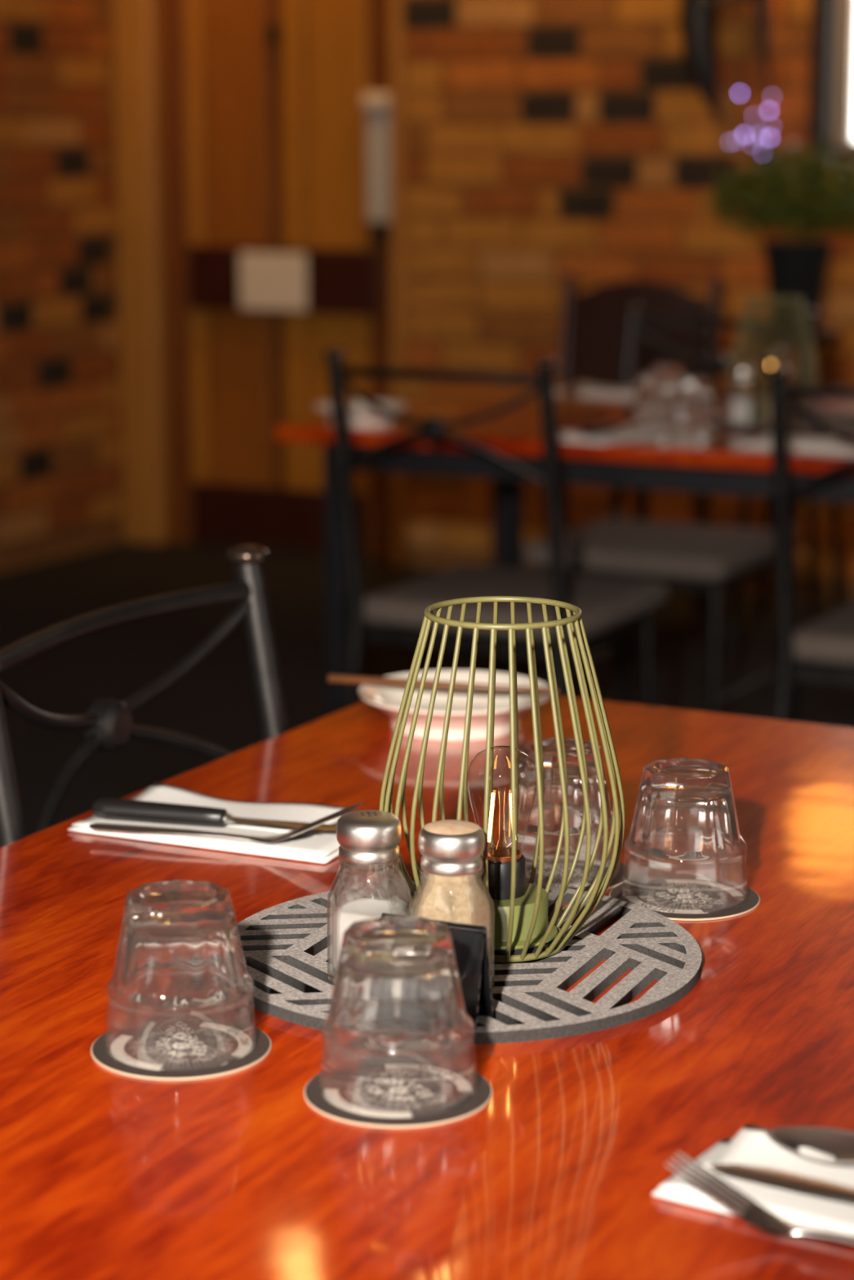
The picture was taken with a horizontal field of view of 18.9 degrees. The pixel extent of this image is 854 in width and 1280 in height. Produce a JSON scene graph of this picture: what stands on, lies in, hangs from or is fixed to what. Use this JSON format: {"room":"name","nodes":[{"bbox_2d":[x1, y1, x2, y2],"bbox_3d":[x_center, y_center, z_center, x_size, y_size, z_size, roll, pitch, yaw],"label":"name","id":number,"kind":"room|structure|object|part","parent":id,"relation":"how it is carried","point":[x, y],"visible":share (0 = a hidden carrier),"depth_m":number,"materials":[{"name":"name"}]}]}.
{"room":"restaurant dining room","nodes":[
{"label":"restaurant dining room","id":0,"kind":"room"},
{"bbox_2d":[0,0,124,572],"bbox_3d":[-3.046,-0.833,3.845,0.208,2.620,9.550,6,13,27],"label":"wall","id":1,"kind":"structure","parent":0,"point":[61,494],"depth_m":7.47,"materials":[{"name":"orange brick"}]},
{"bbox_2d":[0,541,853,835],"bbox_3d":[0.012,0.808,2.561,7.090,0.100,9.550,6,13,27],"label":"floor","id":2,"kind":"structure","parent":0,"point":[213,704],"depth_m":6.09,"materials":[{"name":"black carpet"}]},
{"bbox_2d":[0,544,288,847],"bbox_3d":[-0.032,0.415,1.972,0.523,0.902,0.410,6,13,27],"label":"dining chair","id":3,"kind":"object","parent":2,"relation":"on","point":[108,726],"visible":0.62,"depth_m":2.04,"materials":[{"name":"grey metal"}]},
{"bbox_3d":[-0.290,0.437,1.898,0.097,0.889,0.024,6,13,27],"label":"post","id":4,"kind":"part","parent":3,"relation":"part of","materials":[{"name":"grey metal"}]},
{"bbox_3d":[-0.243,-0.014,1.998,0.039,0.019,0.353,6,13,27],"label":"rail","id":5,"kind":"part","parent":3,"relation":"part of","materials":[{"name":"grey metal"}]},
{"bbox_3d":[-0.119,0.372,2.224,0.097,0.889,0.024,6,13,27],"label":"post","id":6,"kind":"part","parent":3,"relation":"part of","materials":[{"name":"grey metal"}]},
{"bbox_2d":[0,696,853,1279],"bbox_3d":[0.025,0.571,1.571,0.860,0.750,1.500,6,13,27],"label":"dining table","id":7,"kind":"object","parent":2,"relation":"on","point":[105,1174],"visible":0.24,"depth_m":1.35,"materials":[{"name":"red"}]},
{"bbox_2d":[90,1015,271,1080],"bbox_3d":[-0.134,0.222,1.397,0.098,0.002,0.098,-5,12,-24],"label":"coaster","id":8,"kind":"object","parent":7,"relation":"on","point":[180,1047],"visible":1,"depth_m":1.39,"materials":[{"name":"beige cardboard"}]},
{"bbox_2d":[106,879,253,1014],"bbox_3d":[-0.134,0.179,1.388,0.082,0.086,0.082,-3,12,-14],"label":"tumbler","id":9,"kind":"object","parent":8,"relation":"on","point":[180,950],"visible":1,"depth_m":1.36,"materials":[{"name":"clear glass"}]},
{"bbox_2d":[67,782,346,863],"bbox_3d":[-0.142,0.130,1.832,0.205,0.014,0.103,5,12,24],"label":"paper napkin","id":10,"kind":"object","parent":7,"relation":"on","point":[322,846],"visible":0.53,"depth_m":1.82,"materials":[{"name":"white paper"}]},
{"bbox_2d":[92,798,336,831],"bbox_3d":[-0.142,0.126,1.809,0.201,0.014,0.019,3,12,17],"label":"table knife","id":11,"kind":"object","parent":10,"relation":"on","point":[108,808],"visible":0.87,"depth_m":1.81,"materials":[{"name":"black plastic"}]},
{"bbox_3d":[-0.191,0.123,1.823,0.100,0.014,0.019,3,12,17],"label":"handle","id":12,"kind":"part","parent":11,"relation":"part of","materials":[{"name":"black plastic"}]},
{"bbox_3d":[-0.094,0.130,1.794,0.101,0.006,0.017,3,12,17],"label":"blade","id":13,"kind":"part","parent":11,"relation":"part of","materials":[{"name":"silver metal"}]},
{"bbox_2d":[88,801,364,843],"bbox_3d":[-0.142,0.123,1.782,0.199,0.031,0.024,3,12,15],"label":"fork","id":14,"kind":"object","parent":10,"relation":"on","point":[126,828],"visible":0.99,"depth_m":1.78,"materials":[{"name":"silver metal"}]},
{"bbox_3d":[-0.164,0.133,1.790,0.153,0.010,0.024,3,12,15],"label":"handle","id":15,"kind":"part","parent":14,"relation":"part of","materials":[{"name":"silver metal"}]},
{"bbox_2d":[303,1057,492,1128],"bbox_3d":[-0.015,0.235,1.332,0.098,0.002,0.098,9,14,39],"label":"coaster","id":16,"kind":"object","parent":7,"relation":"on","point":[375,1092],"visible":1,"depth_m":1.33,"materials":[{"name":"beige cardboard"}]},
{"bbox_2d":[320,915,475,1058],"bbox_3d":[-0.015,0.192,1.323,0.082,0.086,0.082,-9,14,-38],"label":"tumbler","id":17,"kind":"object","parent":16,"relation":"on","point":[397,993],"visible":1,"depth_m":1.29,"materials":[{"name":"clear glass"}]},
{"bbox_2d":[358,670,550,741],"bbox_3d":[0.024,0.058,2.152,0.163,0.031,0.163,0,11,0],"label":"shallow bowl","id":18,"kind":"object","parent":7,"relation":"on","point":[388,699],"visible":0.61,"depth_m":2.17,"materials":[{"name":"beige ceramic"}]},
{"bbox_2d":[327,673,559,693],"bbox_3d":[0.013,0.038,2.154,0.200,0.008,0.008,3,12,14],"label":"chopstick","id":19,"kind":"object","parent":18,"relation":"on","point":[331,678],"visible":0.89,"depth_m":2.16,"materials":[{"name":"brown wood"}]},
{"bbox_2d":[236,880,701,1044],"bbox_3d":[0.019,0.190,1.545,0.292,0.007,0.292,0,11,0],"label":"mat","id":20,"kind":"object","parent":7,"relation":"on","point":[282,944],"visible":0.61,"depth_m":1.51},
{"bbox_2d":[326,809,411,970],"bbox_3d":[-0.034,0.148,1.482,0.043,0.099,0.043,4,12,22],"label":"salt shaker","id":21,"kind":"object","parent":20,"relation":"on","point":[369,882],"visible":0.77,"depth_m":1.46,"materials":[{"name":"clear glass"}]},
{"bbox_2d":[326,856,411,959],"bbox_3d":[-0.034,0.158,1.484,0.043,0.079,0.043,4,12,22],"label":"jar","id":22,"kind":"object","parent":21,"relation":"on","point":[362,887],"depth_m":1.46,"materials":[{"name":"clear glass"}]},
{"bbox_2d":[381,912,493,1031],"bbox_3d":[0.004,0.182,1.423,0.062,0.056,0.027,5,12,24],"label":"holder","id":23,"kind":"object","parent":20,"relation":"on","point":[469,942],"visible":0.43,"depth_m":1.41,"materials":[{"name":"black plastic"}]},
{"bbox_3d":[0.001,0.185,1.417,0.062,0.052,0.013,5,12,24],"label":"panel","id":24,"kind":"part","parent":23,"relation":"part of","materials":[{"name":"black plastic"}]},
{"bbox_3d":[0.006,0.183,1.429,0.062,0.052,0.013,5,12,24],"label":"panel","id":25,"kind":"part","parent":23,"relation":"part of","materials":[{"name":"black plastic"}]},
{"bbox_2d":[408,819,494,966],"bbox_3d":[0.014,0.153,1.460,0.043,0.099,0.043,6,13,27],"label":"pepper shaker","id":26,"kind":"object","parent":20,"relation":"on","point":[451,887],"visible":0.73,"depth_m":1.44,"materials":[{"name":"clear glass"}]},
{"bbox_2d":[408,866,494,966],"bbox_3d":[0.014,0.163,1.462,0.043,0.079,0.043,6,13,27],"label":"jar","id":27,"kind":"object","parent":26,"relation":"on","point":[460,895],"depth_m":1.44,"materials":[{"name":"clear glass"}]},
{"bbox_2d":[378,595,624,962],"bbox_3d":[0.045,0.083,1.535,0.147,0.206,0.147,0,11,0],"label":"table lamp","id":28,"kind":"object","parent":20,"relation":"on","point":[524,931],"visible":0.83,"depth_m":1.51,"materials":[{"name":"green metal"}]},
{"bbox_3d":[0.045,0.108,1.540,0.016,0.041,0.016,0,11,0],"label":"stem","id":29,"kind":"part","parent":28,"relation":"part of","materials":[{"name":"glass"}]},
{"bbox_3d":[0.045,0.097,1.538,0.042,0.067,0.042,0,11,0],"label":"bulb","id":30,"kind":"part","parent":28,"relation":"part of","materials":[{"name":"clear glass"}]},
{"bbox_2d":[480,854,525,899],"bbox_3d":[0.045,0.142,1.547,0.029,0.022,0.029,0,11,0],"label":"socket","id":31,"kind":"object","parent":28,"relation":"attached to","point":[499,865],"depth_m":1.53,"materials":[{"name":"black plastic"}]},
{"bbox_2d":[521,851,631,891],"bbox_3d":[0.089,0.157,1.727,0.098,0.002,0.098,4,12,20],"label":"coaster","id":32,"kind":"object","parent":7,"relation":"on","point":[623,873],"visible":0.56,"depth_m":1.73,"materials":[{"name":"beige cardboard"}]},
{"bbox_2d":[499,737,612,841],"bbox_3d":[0.089,0.114,1.719,0.082,0.086,0.082,4,12,22],"label":"tumbler","id":33,"kind":"object","parent":32,"relation":"on","point":[553,798],"visible":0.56,"depth_m":1.69,"materials":[{"name":"clear glass"}]},
{"bbox_2d":[608,875,759,920],"bbox_3d":[0.168,0.168,1.670,0.098,0.002,0.098,9,14,37],"label":"coaster","id":34,"kind":"object","parent":7,"relation":"on","point":[674,897],"visible":1,"depth_m":1.67,"materials":[{"name":"beige cardboard"}]},
{"bbox_2d":[623,757,746,866],"bbox_3d":[0.168,0.125,1.662,0.082,0.086,0.082,-3,12,-16],"label":"tumbler","id":35,"kind":"object","parent":34,"relation":"on","point":[685,812],"visible":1,"depth_m":1.63,"materials":[{"name":"clear glass"}]},
{"bbox_2d":[652,1123,853,1244],"bbox_3d":[0.213,0.259,1.177,0.205,0.014,0.076,7,13,32],"label":"paper napkin","id":36,"kind":"object","parent":7,"relation":"on","point":[751,1146],"visible":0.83,"depth_m":1.20,"materials":[{"name":"white paper"}]},
{"bbox_2d":[665,1151,853,1243],"bbox_3d":[0.183,0.255,1.135,0.159,0.025,0.019,5,12,25],"label":"fork","id":37,"kind":"object","parent":36,"relation":"on","point":[756,1214],"visible":1,"depth_m":1.15,"materials":[{"name":"silver metal"}]},
{"bbox_3d":[0.200,0.265,1.129,0.122,0.008,0.019,5,12,25],"label":"handle","id":38,"kind":"part","parent":37,"relation":"part of","materials":[{"name":"silver metal"}]},
{"bbox_2d":[708,1164,853,1201],"bbox_3d":[0.221,0.256,1.155,0.201,0.014,0.019,7,13,31],"label":"table knife","id":39,"kind":"object","parent":36,"relation":"on","point":[763,1174],"visible":1,"depth_m":1.19,"materials":[{"name":"silver metal"}]},
{"bbox_2d":[765,1126,853,1164],"bbox_3d":[0.244,0.250,1.188,0.190,0.009,0.039,7,13,31],"label":"spoon","id":40,"kind":"object","parent":36,"relation":"on","point":[839,1143],"visible":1,"depth_m":1.23,"materials":[{"name":"silver metal"}]},
{"bbox_2d":[323,348,667,708],"bbox_3d":[0.123,-0.050,4.321,0.410,0.902,0.523,6,13,27],"label":"dining chair","id":41,"kind":"object","parent":2,"relation":"on","point":[612,609],"visible":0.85,"depth_m":4.21,"materials":[{"name":"grey metal"}]},
{"bbox_3d":[-0.133,-0.026,4.237,0.024,0.889,0.097,6,13,27],"label":"post","id":42,"kind":"part","parent":41,"relation":"part of","materials":[{"name":"grey metal"}]},
{"bbox_3d":[-0.019,-0.040,4.436,0.020,0.025,0.313,6,13,27],"label":"seat rail","id":43,"kind":"part","parent":41,"relation":"part of","materials":[{"name":"grey metal"}]},
{"bbox_3d":[0.013,-0.417,4.032,0.353,0.019,0.039,6,13,27],"label":"rail","id":44,"kind":"part","parent":41,"relation":"part of","materials":[{"name":"grey metal"}]},
{"bbox_3d":[0.061,0.005,4.210,0.348,0.025,0.020,6,13,27],"label":"seat rail","id":45,"kind":"part","parent":41,"relation":"part of","materials":[{"name":"grey metal"}]},
{"bbox_3d":[0.066,0.130,4.649,0.024,0.421,0.042,-1,11,-6],"label":"leg","id":46,"kind":"part","parent":41,"relation":"part of","materials":[{"name":"grey metal"}]},
{"bbox_3d":[0.151,-0.066,4.373,0.410,0.046,0.400,6,13,27],"label":"seat","id":47,"kind":"part","parent":41,"relation":"part of","materials":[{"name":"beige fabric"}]},
{"bbox_3d":[0.200,0.007,4.068,0.024,0.889,0.097,6,13,27],"label":"post","id":48,"kind":"part","parent":41,"relation":"part of","materials":[{"name":"grey metal"}]},
{"bbox_3d":[0.295,-0.008,4.277,0.020,0.025,0.313,6,13,27],"label":"seat rail","id":49,"kind":"part","parent":41,"relation":"part of","materials":[{"name":"grey metal"}]},
{"bbox_3d":[0.389,0.162,4.485,0.042,0.421,0.024,-6,13,-28],"label":"leg","id":50,"kind":"part","parent":41,"relation":"part of","materials":[{"name":"grey metal"}]},
{"bbox_2d":[275,383,853,715],"bbox_3d":[0.602,-0.009,4.497,1.500,0.750,0.860,6,13,27],"label":"dining table","id":51,"kind":"object","parent":2,"relation":"on","point":[719,463],"visible":0.56,"depth_m":4.32,"materials":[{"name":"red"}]},
{"bbox_3d":[-0.154,0.007,4.496,0.040,0.720,0.040,6,13,27],"label":"leg","id":52,"kind":"part","parent":51,"relation":"part of","materials":[{"name":"black metal"}]},
{"bbox_2d":[312,400,408,426],"bbox_3d":[-0.115,-0.388,4.403,0.163,0.031,0.163,0,11,0],"label":"shallow bowl","id":53,"kind":"object","parent":51,"relation":"on","point":[359,414],"visible":0.72,"depth_m":4.36,"materials":[{"name":"beige ceramic"}]},
{"bbox_3d":[0.167,-0.114,5.106,0.040,0.720,0.040,6,13,27],"label":"leg","id":54,"kind":"part","parent":51,"relation":"part of","materials":[{"name":"black metal"}]},
{"bbox_2d":[554,382,637,398],"bbox_3d":[0.345,-0.477,4.897,0.205,0.014,0.103,7,13,32],"label":"paper napkin","id":55,"kind":"object","parent":51,"relation":"on","point":[575,391],"visible":0.76,"depth_m":4.89,"materials":[{"name":"white paper"}]},
{"bbox_2d":[569,386,636,391],"bbox_3d":[0.358,-0.489,4.868,0.199,0.031,0.024,7,13,32],"label":"fork","id":56,"kind":"object","parent":55,"relation":"on","point":[570,386],"visible":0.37,"depth_m":4.88,"materials":[{"name":"silver metal"}]},
{"bbox_2d":[557,422,668,444],"bbox_3d":[0.300,-0.340,4.206,0.103,0.014,0.205,8,14,35],"label":"paper napkin","id":57,"kind":"object","parent":51,"relation":"on","point":[624,433],"visible":0.77,"depth_m":4.17,"materials":[{"name":"white paper"}]},
{"bbox_2d":[580,422,647,436],"bbox_3d":[0.312,-0.351,4.214,0.019,0.014,0.201,8,14,35],"label":"table knife","id":58,"kind":"object","parent":57,"relation":"on","point":[596,430],"visible":1,"depth_m":4.17,"materials":[{"name":"silver metal"}]},
{"bbox_3d":[0.283,-0.343,4.173,0.019,0.014,0.100,8,14,35],"label":"handle","id":59,"kind":"part","parent":58,"relation":"part of","materials":[{"name":"black plastic"}]},
{"bbox_3d":[0.342,-0.357,4.254,0.017,0.006,0.101,8,14,35],"label":"blade","id":60,"kind":"part","parent":58,"relation":"part of","materials":[{"name":"silver metal"}]},
{"bbox_2d":[626,421,684,428],"bbox_3d":[0.391,-0.368,4.376,0.098,0.002,0.098,0,11,0],"label":"coaster","id":61,"kind":"object","parent":51,"relation":"on","point":[650,424],"visible":0.94,"depth_m":4.37,"materials":[{"name":"beige cardboard"}]},
{"bbox_2d":[632,372,675,408],"bbox_3d":[0.391,-0.411,4.368,0.082,0.086,0.082,3,11,13],"label":"tumbler","id":62,"kind":"object","parent":61,"relation":"on","point":[654,390],"visible":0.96,"depth_m":4.34,"materials":[{"name":"clear glass"}]},
{"bbox_2d":[639,412,694,418],"bbox_3d":[0.424,-0.397,4.525,0.098,0.002,0.098,0,11,0],"label":"coaster","id":63,"kind":"object","parent":51,"relation":"on","point":[649,415],"visible":0.97,"depth_m":4.51,"materials":[{"name":"beige cardboard"}]},
{"bbox_2d":[650,364,685,390],"bbox_3d":[0.424,-0.440,4.516,0.082,0.086,0.082,0,11,-2],"label":"tumbler","id":64,"kind":"object","parent":63,"relation":"on","point":[677,371],"visible":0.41,"depth_m":4.49,"materials":[{"name":"clear glass"}]},
{"bbox_2d":[663,426,722,435],"bbox_3d":[0.446,-0.350,4.288,0.098,0.002,0.098,0,11,0],"label":"coaster","id":65,"kind":"object","parent":51,"relation":"on","point":[685,430],"visible":1,"depth_m":4.29,"materials":[{"name":"beige cardboard"}]},
{"bbox_2d":[669,377,717,413],"bbox_3d":[0.446,-0.394,4.279,0.082,0.086,0.082,-11,15,-43],"label":"tumbler","id":66,"kind":"object","parent":65,"relation":"on","point":[691,395],"visible":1,"depth_m":4.25,"materials":[{"name":"clear glass"}]},
{"bbox_2d":[711,410,853,433],"bbox_3d":[0.637,-0.376,4.405,0.292,0.007,0.292,-5,12,-22],"label":"mat","id":67,"kind":"object","parent":51,"relation":"on","point":[842,422],"visible":0.69,"depth_m":4.35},
{"bbox_2d":[727,364,756,422],"bbox_3d":[0.532,-0.414,4.324,0.043,0.099,0.043,6,13,27],"label":"salt shaker","id":68,"kind":"object","parent":67,"relation":"on","point":[741,397],"visible":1,"depth_m":4.31,"materials":[{"name":"clear glass"}]},
{"bbox_2d":[727,380,756,416],"bbox_3d":[0.532,-0.405,4.327,0.043,0.079,0.043,6,13,27],"label":"jar","id":69,"kind":"object","parent":68,"relation":"on","point":[741,397],"depth_m":4.31,"materials":[{"name":"clear glass"}]},
{"bbox_2d":[730,296,817,419],"bbox_3d":[0.597,-0.485,4.405,0.147,0.206,0.147,-1,11,-6],"label":"table lamp","id":70,"kind":"object","parent":67,"relation":"on","point":[760,402],"visible":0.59,"depth_m":4.39,"materials":[{"name":"green metal"}]},
{"bbox_2d":[763,366,792,422],"bbox_3d":[0.592,-0.411,4.310,0.043,0.099,0.043,6,13,27],"label":"pepper shaker","id":71,"kind":"object","parent":67,"relation":"on","point":[766,396],"visible":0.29,"depth_m":4.30,"materials":[{"name":"clear glass"}]},
{"bbox_2d":[763,381,792,417],"bbox_3d":[0.592,-0.402,4.312,0.043,0.079,0.043,6,13,27],"label":"jar","id":72,"kind":"object","parent":71,"relation":"on","point":[766,396],"depth_m":4.30,"materials":[{"name":"clear glass"}]},
{"bbox_2d":[742,431,853,452],"bbox_3d":[0.616,-0.314,4.075,0.205,0.014,0.103,5,12,24],"label":"paper napkin","id":73,"kind":"object","parent":51,"relation":"on","point":[830,444],"visible":0.76,"depth_m":4.06,"materials":[{"name":"white paper"}]},
{"bbox_2d":[490,274,722,658],"bbox_3d":[0.441,-0.447,6.356,0.430,0.887,0.480,6,13,27],"label":"wooden chair","id":74,"kind":"object","parent":2,"relation":"on","point":[593,324],"visible":0.29,"depth_m":6.46,"materials":[{"name":"brown wood"}]},
{"bbox_3d":[0.174,-0.202,6.299,0.036,0.430,0.038,6,13,27],"label":"leg","id":75,"kind":"part","parent":74,"relation":"part of","materials":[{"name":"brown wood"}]},
{"bbox_3d":[0.356,-0.497,6.613,0.037,0.887,0.094,6,13,27],"label":"post","id":76,"kind":"part","parent":74,"relation":"part of","materials":[{"name":"brown wood"}]},
{"bbox_3d":[0.527,-0.744,6.468,0.361,0.328,0.065,6,13,27],"label":"panel","id":77,"kind":"part","parent":74,"relation":"part of","materials":[{"name":"brown wood"}]},
{"bbox_3d":[0.512,-0.169,6.128,0.036,0.430,0.038,6,13,27],"label":"leg","id":78,"kind":"part","parent":74,"relation":"part of","materials":[{"name":"brown wood"}]},
{"bbox_3d":[0.704,-0.462,6.437,0.037,0.887,0.094,6,13,27],"label":"post","id":79,"kind":"part","parent":74,"relation":"part of","materials":[{"name":"brown wood"}]},
{"bbox_2d":[522,303,817,721],"bbox_3d":[0.477,-0.183,4.994,0.410,0.902,0.523,6,13,27],"label":"dining chair","id":80,"kind":"object","parent":2,"relation":"on","point":[713,559],"visible":0.66,"depth_m":4.89,"materials":[{"name":"grey metal"}]},
{"bbox_3d":[0.210,0.075,4.923,0.042,0.421,0.024,-6,13,-28],"label":"leg","id":81,"kind":"part","parent":80,"relation":"part of","materials":[{"name":"grey metal"}]},
{"bbox_3d":[0.400,-0.227,5.249,0.024,0.889,0.097,6,13,27],"label":"post","id":82,"kind":"part","parent":80,"relation":"part of","materials":[{"name":"grey metal"}]},
{"bbox_3d":[0.385,-0.117,4.825,0.348,0.025,0.020,6,13,27],"label":"seat rail","id":83,"kind":"part","parent":80,"relation":"part of","materials":[{"name":"grey metal"}]},
{"bbox_3d":[0.449,-0.178,4.940,0.410,0.046,0.400,6,13,27],"label":"seat","id":84,"kind":"part","parent":80,"relation":"part of","materials":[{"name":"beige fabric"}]},
{"bbox_3d":[0.534,0.108,4.759,0.024,0.421,0.042,-1,11,-6],"label":"leg","id":85,"kind":"part","parent":80,"relation":"part of","materials":[{"name":"grey metal"}]},
{"bbox_3d":[0.587,-0.632,5.121,0.353,0.019,0.039,6,13,27],"label":"rail","id":86,"kind":"part","parent":80,"relation":"part of","materials":[{"name":"grey metal"}]},
{"bbox_3d":[0.619,-0.130,4.891,0.020,0.025,0.313,6,13,27],"label":"seat rail","id":87,"kind":"part","parent":80,"relation":"part of","materials":[{"name":"grey metal"}]},
{"bbox_3d":[0.733,-0.193,5.081,0.024,0.889,0.097,6,13,27],"label":"post","id":88,"kind":"part","parent":80,"relation":"part of","materials":[{"name":"grey metal"}]},
{"bbox_2d":[726,328,844,645],"bbox_3d":[0.895,-0.375,6.297,0.236,0.771,0.236,6,13,27],"label":"plant stand","id":89,"kind":"object","parent":2,"relation":"on","point":[825,336],"visible":0.51,"depth_m":6.26,"materials":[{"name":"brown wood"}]},
{"bbox_3d":[0.783,-0.356,6.264,0.089,0.747,0.024,-4,12,-17],"label":"leg","id":90,"kind":"part","parent":89,"relation":"part of","materials":[{"name":"black metal"}]},
{"bbox_3d":[0.859,-0.385,6.409,0.024,0.747,0.089,-4,12,-17],"label":"leg","id":91,"kind":"part","parent":89,"relation":"part of","materials":[{"name":"black metal"}]},
{"bbox_2d":[698,134,853,332],"bbox_3d":[0.905,-0.983,6.181,0.454,0.467,0.441,-8,14,-34],"label":"potted plant","id":92,"kind":"object","parent":89,"relation":"on","point":[794,268],"visible":0.97,"depth_m":6.11,"materials":[{"name":"dark green foliage"},{"name":"purple flowers"},{"name":"matte black ceramic"}]},
{"bbox_3d":[0.895,-0.857,6.202,0.172,0.212,0.172,0,11,0],"label":"pot","id":93,"kind":"part","parent":92,"relation":"part of","materials":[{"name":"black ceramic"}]},
{"bbox_3d":[0.931,-0.341,6.190,0.024,0.747,0.089,-4,12,-17],"label":"leg","id":94,"kind":"part","parent":89,"relation":"part of","materials":[{"name":"black metal"}]},
{"bbox_3d":[1.007,-0.370,6.335,0.089,0.747,0.024,-4,12,-17],"label":"leg","id":95,"kind":"part","parent":89,"relation":"part of","materials":[{"name":"black metal"}]},
{"bbox_2d":[764,365,853,720],"bbox_3d":[0.794,0.011,4.014,0.410,0.902,0.523,6,13,27],"label":"dining chair","id":96,"kind":"object","parent":2,"relation":"on","point":[828,640],"visible":0.84,"depth_m":3.93,"materials":[{"name":"grey metal"}]},
{"bbox_3d":[0.538,0.035,3.930,0.024,0.889,0.097,6,13,27],"label":"post","id":97,"kind":"part","parent":96,"relation":"part of","materials":[{"name":"grey metal"}]},
{"bbox_3d":[0.652,0.021,4.129,0.020,0.025,0.313,6,13,27],"label":"seat rail","id":98,"kind":"part","parent":96,"relation":"part of","materials":[{"name":"grey metal"}]},
{"bbox_3d":[0.684,-0.356,3.725,0.353,0.019,0.039,6,13,27],"label":"rail","id":99,"kind":"part","parent":96,"relation":"part of","materials":[{"name":"grey metal"}]},
{"bbox_3d":[0.822,-0.005,4.066,0.410,0.046,0.400,6,13,27],"label":"seat","id":100,"kind":"part","parent":96,"relation":"part of","materials":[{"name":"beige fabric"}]},
{"bbox_3d":[0.733,0.066,3.904,0.348,0.025,0.020,6,13,27],"label":"seat rail","id":101,"kind":"part","parent":96,"relation":"part of","materials":[{"name":"grey metal"}]},
{"bbox_2d":[200,0,853,603],"bbox_3d":[2.009,-1.320,6.305,6.890,2.620,0.257,6,13,27],"label":"wall","id":102,"kind":"structure","parent":0,"point":[545,140],"depth_m":7.02,"materials":[{"name":"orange brick"}]},
{"bbox_2d":[111,0,171,546],"bbox_3d":[-0.851,-1.382,7.701,0.136,2.200,0.125,6,13,27],"label":"trim","id":103,"kind":"structure","parent":102,"relation":"attached to","point":[135,24],"depth_m":7.70,"materials":[{"name":"brown wood"}]},
{"bbox_2d":[160,0,201,545],"bbox_3d":[-0.742,-1.338,7.683,0.078,2.120,0.068,6,13,27],"label":"trim","id":104,"kind":"structure","parent":102,"relation":"attached to","point":[171,11],"depth_m":7.69,"materials":[{"name":"brown wood"}]},
{"bbox_2d":[184,0,391,555],"bbox_3d":[-0.399,-1.298,7.484,0.712,2.100,0.113,6,13,27],"label":"door","id":105,"kind":"structure","parent":102,"relation":"in","point":[287,152],"depth_m":7.54,"materials":[{"name":"brown wood"}]},
{"bbox_3d":[-0.571,-1.321,7.597,0.188,2.080,0.020,6,13,27],"label":"panel","id":106,"kind":"part","parent":105,"relation":"part of","materials":[{"name":"brown wood"}]},
{"bbox_2d":[239,251,306,311],"bbox_3d":[-0.452,-1.052,7.508,0.230,0.168,0.006,6,13,27],"label":"door sign","id":107,"kind":"object","parent":105,"relation":"attached to","point":[268,281],"visible":1,"depth_m":7.50,"materials":[{"name":"beige"}]},
{"bbox_3d":[-0.446,-0.368,7.675,0.613,0.180,0.016,6,13,27],"label":"kick plate","id":108,"kind":"part","parent":105,"relation":"part of","materials":[{"name":"brown wood"}]},
{"bbox_3d":[-0.426,-1.059,7.517,0.646,0.189,0.032,6,13,27],"label":"lock rail","id":109,"kind":"part","parent":105,"relation":"part of","materials":[{"name":"brown wood"}]},
{"bbox_3d":[-0.271,-1.290,7.440,0.158,2.080,0.030,6,13,27],"label":"panel","id":110,"kind":"part","parent":105,"relation":"part of","materials":[{"name":"brown wood"}]},
{"bbox_3d":[-0.133,-1.355,7.306,0.081,0.320,0.025,6,13,27],"label":"pull plate","id":111,"kind":"part","parent":105,"relation":"part of","materials":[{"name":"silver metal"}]},
{"bbox_3d":[-0.135,-1.165,7.335,0.050,0.055,0.040,6,13,27],"label":"knob","id":112,"kind":"part","parent":105,"relation":"part of","materials":[{"name":"black metal"}]},
{"bbox_2d":[368,0,391,562],"bbox_3d":[-0.111,-1.274,7.363,0.094,2.120,0.068,6,13,27],"label":"trim","id":113,"kind":"structure","parent":102,"relation":"attached to","point":[379,10],"depth_m":7.41,"materials":[{"name":"brown wood"}]},
{"bbox_2d":[390,0,404,566],"bbox_3d":[-0.084,-1.295,7.263,0.036,2.200,0.026,6,13,27],"label":"trim","id":114,"kind":"structure","parent":102,"relation":"attached to","point":[397,6],"depth_m":7.28,"materials":[{"name":"brown wood"}]},
{"bbox_2d":[678,0,770,122],"bbox_3d":[0.774,-1.586,6.672,0.246,0.463,0.106,6,13,27],"label":"ornament","id":115,"kind":"object","parent":102,"relation":"attached to","point":[698,19],"visible":1,"depth_m":6.66,"materials":[{"name":"black metal"}]},
{"bbox_2d":[728,90,773,155],"bbox_3d":[0.854,-1.349,6.683,0.119,0.171,0.088,6,13,27],"label":"fairy lights","id":116,"kind":"object","parent":102,"relation":"attached to","point":[740,93],"visible":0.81,"depth_m":6.67,"materials":[{"name":"purple"}]},
{"bbox_2d":[808,0,853,160],"bbox_3d":[1.475,-1.538,6.506,0.960,0.630,0.220,6,13,27],"label":"window","id":117,"kind":"structure","parent":102,"relation":"in","point":[832,84],"depth_m":6.66,"materials":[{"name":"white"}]},
{"bbox_3d":[1.466,-1.530,6.490,0.870,0.560,0.040,6,13,27],"label":"sash","id":118,"kind":"part","parent":117,"relation":"part of","materials":[{"name":"beige"}]}
]}

